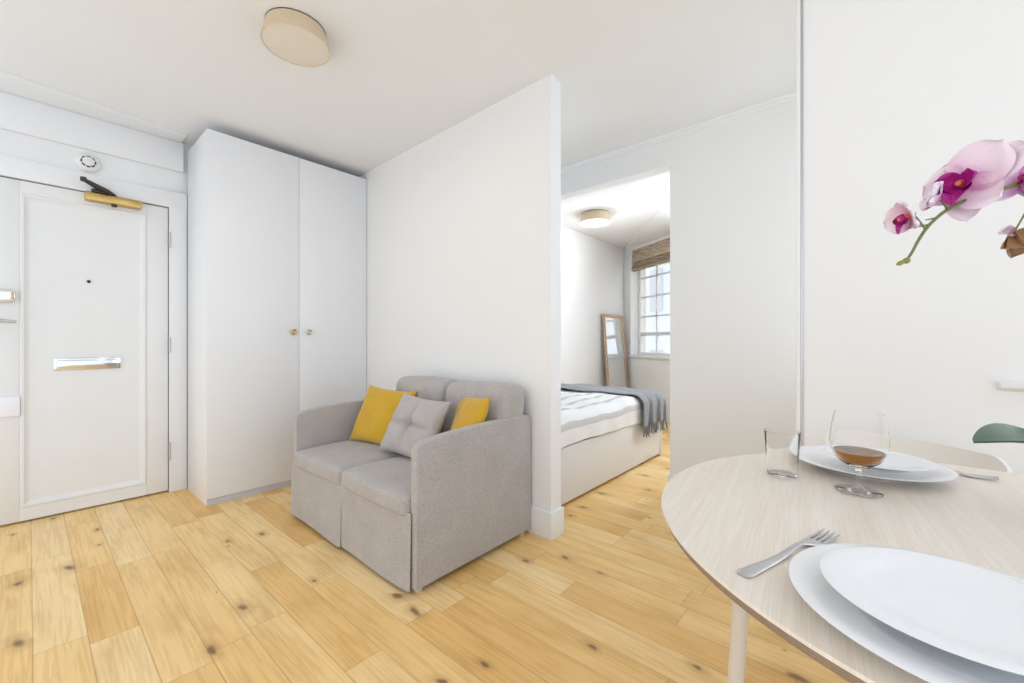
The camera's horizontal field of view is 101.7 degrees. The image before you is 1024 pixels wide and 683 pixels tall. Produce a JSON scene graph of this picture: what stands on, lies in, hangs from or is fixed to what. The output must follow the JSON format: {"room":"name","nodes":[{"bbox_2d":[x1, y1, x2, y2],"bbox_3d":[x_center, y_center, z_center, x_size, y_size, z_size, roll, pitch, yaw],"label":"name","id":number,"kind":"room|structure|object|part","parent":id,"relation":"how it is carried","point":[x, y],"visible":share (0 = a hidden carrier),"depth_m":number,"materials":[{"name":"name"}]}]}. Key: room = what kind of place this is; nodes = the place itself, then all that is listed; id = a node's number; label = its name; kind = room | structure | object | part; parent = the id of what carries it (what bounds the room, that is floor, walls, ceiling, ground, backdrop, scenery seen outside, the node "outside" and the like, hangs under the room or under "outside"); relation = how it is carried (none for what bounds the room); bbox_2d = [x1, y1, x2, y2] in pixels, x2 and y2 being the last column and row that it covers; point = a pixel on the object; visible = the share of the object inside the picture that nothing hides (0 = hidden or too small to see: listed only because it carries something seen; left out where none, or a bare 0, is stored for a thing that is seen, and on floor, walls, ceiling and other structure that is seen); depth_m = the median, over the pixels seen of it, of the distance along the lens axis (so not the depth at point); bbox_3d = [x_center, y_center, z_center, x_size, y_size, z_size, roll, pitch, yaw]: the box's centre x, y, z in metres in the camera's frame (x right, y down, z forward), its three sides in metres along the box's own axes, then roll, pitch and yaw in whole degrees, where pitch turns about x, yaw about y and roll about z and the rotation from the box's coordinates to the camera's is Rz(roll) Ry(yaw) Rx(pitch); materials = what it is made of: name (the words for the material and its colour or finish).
{"room":"studio apartment","nodes":[
{"label":"studio apartment","id":0,"kind":"room"},
{"bbox_2d":[0,129,192,491],"bbox_3d":[-2.440,-0.181,2.866,0.120,2.430,2.650,0,0,41],"label":"wall","id":1,"kind":"structure","parent":0,"point":[12,144],"depth_m":2.65,"materials":[{"name":"white paint"}]},
{"bbox_2d":[0,176,170,525],"bbox_3d":[-2.601,0.021,2.539,0.159,2.003,0.825,0,0,41],"label":"door","id":2,"kind":"structure","parent":1,"relation":"in","point":[84,275],"depth_m":2.54,"materials":[{"name":"paint"}]},
{"bbox_3d":[-2.823,-0.091,2.283,0.067,0.130,0.146,0,0,41],"label":"lever handle","id":3,"kind":"part","parent":2,"relation":"part of","materials":[{"name":"metal"}]},
{"bbox_3d":[-2.616,0.136,2.576,0.020,0.072,0.293,0,0,41],"label":"letter plate","id":4,"kind":"part","parent":2,"relation":"part of","materials":[{"name":"silver metal"}]},
{"bbox_3d":[-2.537,-0.916,2.562,0.093,0.130,0.168,0,0,41],"label":"closer arm","id":5,"kind":"part","parent":2,"relation":"part of","materials":[{"name":"metal"}]},
{"bbox_2d":[74,153,100,172],"bbox_3d":[-2.599,-1.101,2.558,0.041,0.116,0.116,0,0,41],"label":"smoke detector","id":6,"kind":"object","parent":1,"relation":"attached to","point":[87,162],"visible":1,"depth_m":2.55,"materials":[{"name":"white plastic"}]},
{"bbox_2d":[80,156,95,166],"bbox_3d":[-2.593,-1.101,2.553,0.006,0.068,0.068,0,0,41],"label":"vent","id":7,"kind":"object","parent":6,"relation":"attached to","point":[85,161],"depth_m":2.54,"materials":[{"name":"plastic"}]},
{"bbox_2d":[0,91,183,172],"bbox_3d":[-2.775,-1.280,2.365,0.028,0.201,1.455,0,0,41],"label":"beam","id":8,"kind":"structure","parent":1,"relation":"attached to","point":[21,115],"depth_m":2.55,"materials":[{"name":"white paint"}]},
{"bbox_2d":[0,70,185,142],"bbox_3d":[-2.645,-1.389,2.247,0.380,0.017,1.445,0,0,41],"label":"trim","id":9,"kind":"structure","parent":1,"relation":"attached to","point":[10,83],"depth_m":2.43,"materials":[{"name":"white paint"}]},
{"bbox_2d":[0,155,186,491],"bbox_3d":[-2.617,0.002,2.558,0.034,2.065,1.000,0,0,41],"label":"trim","id":10,"kind":"structure","parent":1,"relation":"attached to","point":[11,167],"depth_m":2.87,"materials":[{"name":"white paint"}]},
{"bbox_2d":[0,0,795,265],"bbox_3d":[1.281,-1.446,3.320,5.600,0.100,8.500,0,0,41],"label":"ceiling","id":11,"kind":"structure","parent":0,"point":[397,75],"depth_m":2.12,"materials":[{"name":"white paint"}]},
{"bbox_2d":[260,7,329,66],"bbox_3d":[-0.963,-1.353,1.861,0.278,0.084,0.278,0,0,41],"label":"ceiling lamp","id":12,"kind":"object","parent":11,"relation":"attached to","point":[292,35],"visible":1,"depth_m":1.81,"materials":[{"name":"beige fabric"}]},
{"bbox_2d":[261,23,328,65],"bbox_3d":[-0.963,-1.319,1.861,0.268,0.014,0.268,0,0,41],"label":"diffuser","id":13,"kind":"object","parent":12,"relation":"attached to","point":[299,44],"depth_m":1.84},
{"bbox_2d":[580,209,610,226],"bbox_3d":[0.904,-1.339,4.544,0.332,0.112,0.332,0,0,41],"label":"ceiling lamp","id":14,"kind":"object","parent":11,"relation":"attached to","point":[595,217],"visible":1,"depth_m":4.44,"materials":[{"name":"brown metal"}]},
{"bbox_2d":[580,219,609,226],"bbox_3d":[0.904,-1.292,4.544,0.319,0.019,0.319,0,0,41],"label":"diffuser","id":15,"kind":"object","parent":14,"relation":"attached to","point":[583,222],"depth_m":4.52,"materials":[{"name":"white plastic"}]},
{"bbox_2d":[0,422,849,682],"bbox_3d":[1.330,1.074,3.377,5.600,0.080,8.350,0,0,41],"label":"floor","id":16,"kind":"structure","parent":0,"point":[164,586],"depth_m":1.61,"materials":[{"name":"brown wood"}]},
{"bbox_2d":[188,128,366,505],"bbox_3d":[-1.723,-0.149,3.167,0.516,2.367,1.088,0,0,41],"label":"wardrobe","id":17,"kind":"object","parent":16,"relation":"on","point":[277,241],"visible":0.89,"depth_m":2.87,"materials":[{"name":"white wood"}]},
{"bbox_3d":[-1.733,-0.172,2.821,0.018,2.322,0.552,0,0,41],"label":"door","id":18,"kind":"part","parent":17,"relation":"part of","materials":[{"name":"white wood"}]},
{"bbox_3d":[-1.376,-0.172,3.234,0.018,2.322,0.532,0,0,41],"label":"door","id":19,"kind":"part","parent":17,"relation":"part of","materials":[{"name":"white wood"}]},
{"bbox_2d":[291,376,530,592],"bbox_3d":[-0.604,0.630,2.346,1.204,0.809,0.781,0,0,41],"label":"loveseat","id":20,"kind":"object","parent":16,"relation":"on","point":[462,493],"visible":0.82,"depth_m":2.00,"materials":[{"name":"grey fabric"}]},
{"bbox_3d":[-1.075,0.858,2.258,0.600,0.318,0.018,0,0,41],"label":"skirt panel","id":21,"kind":"part","parent":20,"relation":"part of","materials":[{"name":"grey fabric"}]},
{"bbox_3d":[-1.033,0.698,2.736,0.044,0.620,0.752,0,0,41],"label":"arm","id":22,"kind":"part","parent":20,"relation":"part of"},
{"bbox_2d":[294,440,401,484],"bbox_3d":[-0.871,0.671,2.464,0.554,0.106,0.611,0,0,41],"label":"seat cushion","id":23,"kind":"object","parent":20,"relation":"on","point":[325,461],"depth_m":2.30,"materials":[{"name":"grey fabric"}]},
{"bbox_3d":[-0.632,0.858,1.876,0.576,0.318,0.018,0,0,41],"label":"skirt panel","id":24,"kind":"part","parent":20,"relation":"part of","materials":[{"name":"grey fabric"}]},
{"bbox_2d":[341,455,410,515],"bbox_3d":[-0.448,0.671,2.100,0.554,0.107,0.612,0,0,41],"label":"seat cushion","id":25,"kind":"object","parent":20,"relation":"on","point":[384,484],"depth_m":1.91,"materials":[{"name":"grey fabric"}]},
{"bbox_2d":[349,385,416,444],"bbox_3d":[-0.798,0.459,2.573,0.433,0.351,0.183,0,0,29],"label":"cushion","id":26,"kind":"object","parent":20,"relation":"on","point":[379,405],"visible":0.69,"depth_m":2.54,"materials":[{"name":"yellow fabric"}]},
{"bbox_2d":[379,393,450,457],"bbox_3d":[-0.535,0.464,2.283,0.406,0.324,0.210,0,0,41],"label":"cushion","id":27,"kind":"object","parent":20,"relation":"on","point":[414,419],"visible":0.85,"depth_m":2.22,"materials":[{"name":"grey fabric"}]},
{"bbox_2d":[396,376,458,433],"bbox_3d":[-0.541,0.432,2.630,0.496,0.412,0.227,0,0,41],"label":"cushion","id":28,"kind":"object","parent":20,"relation":"on","point":[426,387],"depth_m":2.52,"materials":[{"name":"grey fabric"}]},
{"bbox_2d":[450,397,489,429],"bbox_3d":[-0.236,0.454,2.161,0.166,0.361,0.374,0,0,-26],"label":"cushion","id":29,"kind":"object","parent":20,"relation":"on","point":[470,411],"visible":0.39,"depth_m":2.08,"materials":[{"name":"yellow fabric"}]},
{"bbox_3d":[-0.155,0.698,1.978,0.044,0.620,0.752,0,0,41],"label":"arm","id":30,"kind":"part","parent":20,"relation":"part of"},
{"bbox_2d":[443,381,524,431],"bbox_3d":[-0.168,0.431,2.309,0.480,0.412,0.231,0,0,41],"label":"cushion","id":31,"kind":"object","parent":20,"relation":"on","point":[506,401],"depth_m":2.18,"materials":[{"name":"grey fabric"}]},
{"bbox_2d":[561,422,661,504],"bbox_3d":[0.247,0.559,3.526,1.346,0.950,1.858,0,0,41],"label":"bed","id":32,"kind":"object","parent":16,"relation":"on","point":[586,464],"visible":0.08,"depth_m":2.97,"materials":[{"name":"white"}]},
{"bbox_2d":[561,388,642,448],"bbox_3d":[0.251,0.556,3.505,1.357,0.221,1.738,0,0,41],"label":"duvet","id":33,"kind":"object","parent":32,"relation":"on","point":[584,415],"visible":0.37,"depth_m":3.04,"materials":[{"name":"fabric"}]},
{"bbox_2d":[561,383,667,437],"bbox_3d":[0.714,0.617,3.987,1.390,0.374,0.521,0,0,41],"label":"throw","id":34,"kind":"object","parent":33,"relation":"on","point":[654,403],"visible":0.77,"depth_m":3.62,"materials":[{"name":"grey fabric"}]},
{"bbox_3d":[0.842,0.864,4.214,1.346,0.340,0.040,0,0,41],"label":"footboard","id":35,"kind":"part","parent":32,"relation":"part of","materials":[{"name":"white leather"}]},
{"bbox_2d":[602,314,627,387],"bbox_3d":[1.473,0.328,5.879,0.126,1.411,0.605,0,0,41],"label":"mirror","id":36,"kind":"object","parent":16,"relation":"on","point":[613,325],"visible":0.59,"depth_m":5.88,"materials":[{"name":"brown wood"}]},
{"bbox_2d":[661,454,1023,682],"bbox_3d":[0.744,0.664,0.605,0.993,0.741,0.993,0,0,41],"label":"dining table","id":37,"kind":"object","parent":16,"relation":"on","point":[727,515],"visible":0.7,"depth_m":0.68,"materials":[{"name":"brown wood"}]},
{"bbox_3d":[0.432,0.674,0.774,0.096,0.722,0.090,0,0,41],"label":"leg","id":38,"kind":"part","parent":37,"relation":"part of","materials":[{"name":"beige wood"}]},
{"bbox_2d":[764,428,800,477],"bbox_3d":[0.596,0.246,0.919,0.069,0.096,0.069,0,0,41],"label":"tumbler","id":39,"kind":"object","parent":37,"relation":"on","point":[782,446],"visible":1,"depth_m":0.90,"materials":[{"name":"clear glass"}]},
{"bbox_2d":[736,529,839,577],"bbox_3d":[0.385,0.288,0.576,0.224,0.010,0.025,0,0,-29],"label":"fork","id":40,"kind":"object","parent":37,"relation":"on","point":[749,571],"visible":0.98,"depth_m":0.57,"materials":[{"name":"metal"}]},
{"bbox_3d":[0.366,0.288,0.566,0.179,0.009,0.025,0,0,-29],"label":"handle","id":41,"kind":"part","parent":40,"relation":"part of","materials":[{"name":"metal"}]},
{"bbox_2d":[829,409,889,497],"bbox_3d":[0.677,0.216,0.815,0.092,0.155,0.092,0,0,41],"label":"wine glass","id":42,"kind":"object","parent":37,"relation":"on","point":[860,439],"visible":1,"depth_m":0.79,"materials":[{"name":"clear glass"}]},
{"bbox_2d":[799,445,957,481],"bbox_3d":[0.807,0.282,0.950,0.287,0.023,0.287,0,0,41],"label":"dinner plate","id":43,"kind":"object","parent":37,"relation":"on","point":[812,454],"visible":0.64,"depth_m":0.90,"materials":[{"name":"white ceramic"}]},
{"bbox_2d":[821,447,937,472],"bbox_3d":[0.797,0.262,0.913,0.192,0.018,0.192,0,0,41],"label":"plate","id":44,"kind":"object","parent":43,"relation":"on","point":[895,462],"visible":0.58,"depth_m":0.89,"materials":[{"name":"white ceramic"}]},
{"bbox_2d":[789,543,1023,682],"bbox_3d":[0.452,0.283,0.418,0.291,0.022,0.291,0,0,41],"label":"dinner plate","id":45,"kind":"object","parent":37,"relation":"on","point":[929,663],"visible":0.46,"depth_m":0.40,"materials":[{"name":"white ceramic"}]},
{"bbox_2d":[820,546,1023,675],"bbox_3d":[0.438,0.263,0.414,0.213,0.018,0.213,0,0,41],"label":"plate","id":46,"kind":"object","parent":45,"relation":"on","point":[968,611],"visible":1,"depth_m":0.43,"materials":[{"name":"white ceramic"}]},
{"bbox_2d":[882,139,1023,443],"bbox_3d":[0.847,-0.005,0.678,0.456,0.598,0.275,0,0,20],"label":"potted orchid","id":47,"kind":"object","parent":37,"relation":"on","point":[982,173],"visible":1,"depth_m":0.65,"materials":[{"name":"pink plant"}]},
{"bbox_3d":[0.637,-0.185,0.650,0.022,0.023,0.004,0,0,-5],"label":"flower","id":48,"kind":"part","parent":47,"relation":"part of","materials":[{"name":"plant"}]},
{"bbox_3d":[0.674,-0.213,0.650,0.013,0.016,0.004,0,0,-4],"label":"flower","id":49,"kind":"part","parent":47,"relation":"part of","materials":[{"name":"plant"}]},
{"bbox_3d":[0.789,-0.155,0.649,0.054,0.046,0.029,0,0,-9],"label":"wilted flower","id":50,"kind":"part","parent":47,"relation":"part of","materials":[{"name":"brown plant"}]},
{"bbox_2d":[954,470,998,479],"bbox_3d":[0.962,0.288,0.944,0.025,0.010,0.183,0,0,-44],"label":"fork","id":51,"kind":"object","parent":37,"relation":"on","point":[960,472],"visible":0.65,"depth_m":0.90,"materials":[{"name":"metal"}]},
{"bbox_3d":[0.949,0.288,0.958,0.025,0.009,0.146,0,0,-44],"label":"handle","id":52,"kind":"part","parent":51,"relation":"part of","materials":[{"name":"metal"}]},
{"bbox_2d":[824,431,1011,472],"bbox_3d":[1.027,0.656,1.086,0.365,0.759,0.367,0,0,41],"label":"dining chair","id":53,"kind":"object","parent":16,"relation":"on","point":[934,452],"visible":0.16,"depth_m":1.11,"materials":[{"name":"beige paint"}]},
{"bbox_2d":[561,225,623,385],"bbox_3d":[0.465,-0.181,4.931,0.100,2.430,4.327,0,0,41],"label":"wall","id":54,"kind":"structure","parent":0,"point":[592,269],"depth_m":5.46,"materials":[{"name":"white paint"}]},
{"bbox_2d":[624,235,669,411],"bbox_3d":[2.302,-0.181,4.729,0.260,2.430,3.900,0,0,-18],"label":"wall","id":55,"kind":"structure","parent":0,"point":[642,373],"depth_m":6.10,"materials":[{"name":"white paint"}]},
{"bbox_2d":[628,265,669,358],"bbox_3d":[2.026,-0.520,5.431,0.205,1.492,1.505,0,0,-18],"label":"window","id":56,"kind":"structure","parent":55,"relation":"in","point":[641,354],"depth_m":5.86,"materials":[{"name":"white paint"}]},
{"bbox_3d":[2.002,0.213,5.423,0.155,0.026,1.505,0,0,-18],"label":"sill","id":57,"kind":"part","parent":56,"relation":"part of","materials":[{"name":"white paint"}]},
{"bbox_2d":[631,237,669,271],"bbox_3d":[1.951,-1.155,5.344,0.063,0.311,1.406,0,0,-18],"label":"blind","id":58,"kind":"object","parent":55,"relation":"attached to","point":[658,253],"visible":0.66,"depth_m":5.58,"materials":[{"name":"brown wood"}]},
{"bbox_2d":[664,411,669,422],"bbox_3d":[2.201,0.963,4.592,0.014,0.143,3.300,0,0,-18],"label":"baseboard","id":59,"kind":"structure","parent":55,"relation":"attached to","point":[667,412],"depth_m":5.29,"materials":[{"name":"white paint"}]},
{"bbox_2d":[624,201,669,249],"bbox_3d":[1.706,-1.361,4.908,0.769,0.070,2.600,0,0,-18],"label":"ceiling","id":60,"kind":"structure","parent":0,"point":[658,227],"depth_m":5.10,"materials":[{"name":"white paint"}]},
{"bbox_2d":[561,100,795,474],"bbox_3d":[0.819,-0.181,3.091,3.000,2.430,0.100,0,0,41],"label":"wall","id":61,"kind":"structure","parent":0,"point":[733,182],"depth_m":2.57,"materials":[{"name":"white paint"}]},
{"bbox_2d":[668,474,674,481],"bbox_3d":[1.387,0.963,2.526,0.882,0.143,0.014,0,0,41],"label":"baseboard","id":62,"kind":"structure","parent":61,"relation":"attached to","point":[670,476],"depth_m":2.80,"materials":[{"name":"white paint"}]},
{"bbox_2d":[561,91,795,173],"bbox_3d":[0.708,-1.379,3.101,2.660,0.035,0.030,0,0,41],"label":"trim","id":63,"kind":"structure","parent":61,"relation":"attached to","point":[789,97],"depth_m":2.72,"materials":[{"name":"white paint"}]},
{"bbox_2d":[359,0,1023,511],"bbox_3d":[0.422,-0.181,2.066,5.261,2.430,0.121,0,0,41],"label":"wall","id":64,"kind":"structure","parent":0,"point":[893,90],"depth_m":1.40,"materials":[{"name":"white paint"}]},
{"bbox_2d":[526,506,563,540],"bbox_3d":[-0.470,0.963,2.820,1.883,0.143,0.118,0,0,41],"label":"baseboard","id":65,"kind":"structure","parent":64,"relation":"attached to","point":[548,525],"depth_m":2.20,"materials":[{"name":"white paint"}]},
{"bbox_2d":[796,0,802,445],"bbox_3d":[1.046,-0.181,1.508,0.021,2.430,0.110,0,0,41],"label":"trim","id":66,"kind":"structure","parent":64,"relation":"attached to","point":[799,3],"depth_m":1.47,"materials":[{"name":"white paint"}]},
{"bbox_2d":[998,381,1023,391],"bbox_3d":[1.848,-0.539,0.796,1.222,1.354,0.120,0,0,41],"label":"shelf","id":67,"kind":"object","parent":64,"relation":"in","point":[1002,386],"depth_m":1.14,"materials":[{"name":"white paint"}]},
{"label":"outside","id":68,"kind":"structure","parent":0,"visible":0},
{"bbox_2d":[646,265,669,352],"bbox_3d":[7.076,-0.216,7.378,1.040,10.500,15.120,0,0,-18],"label":"building","id":69,"kind":"structure","parent":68,"point":[664,280],"depth_m":13.25,"materials":[{"name":"white"}]}
]}

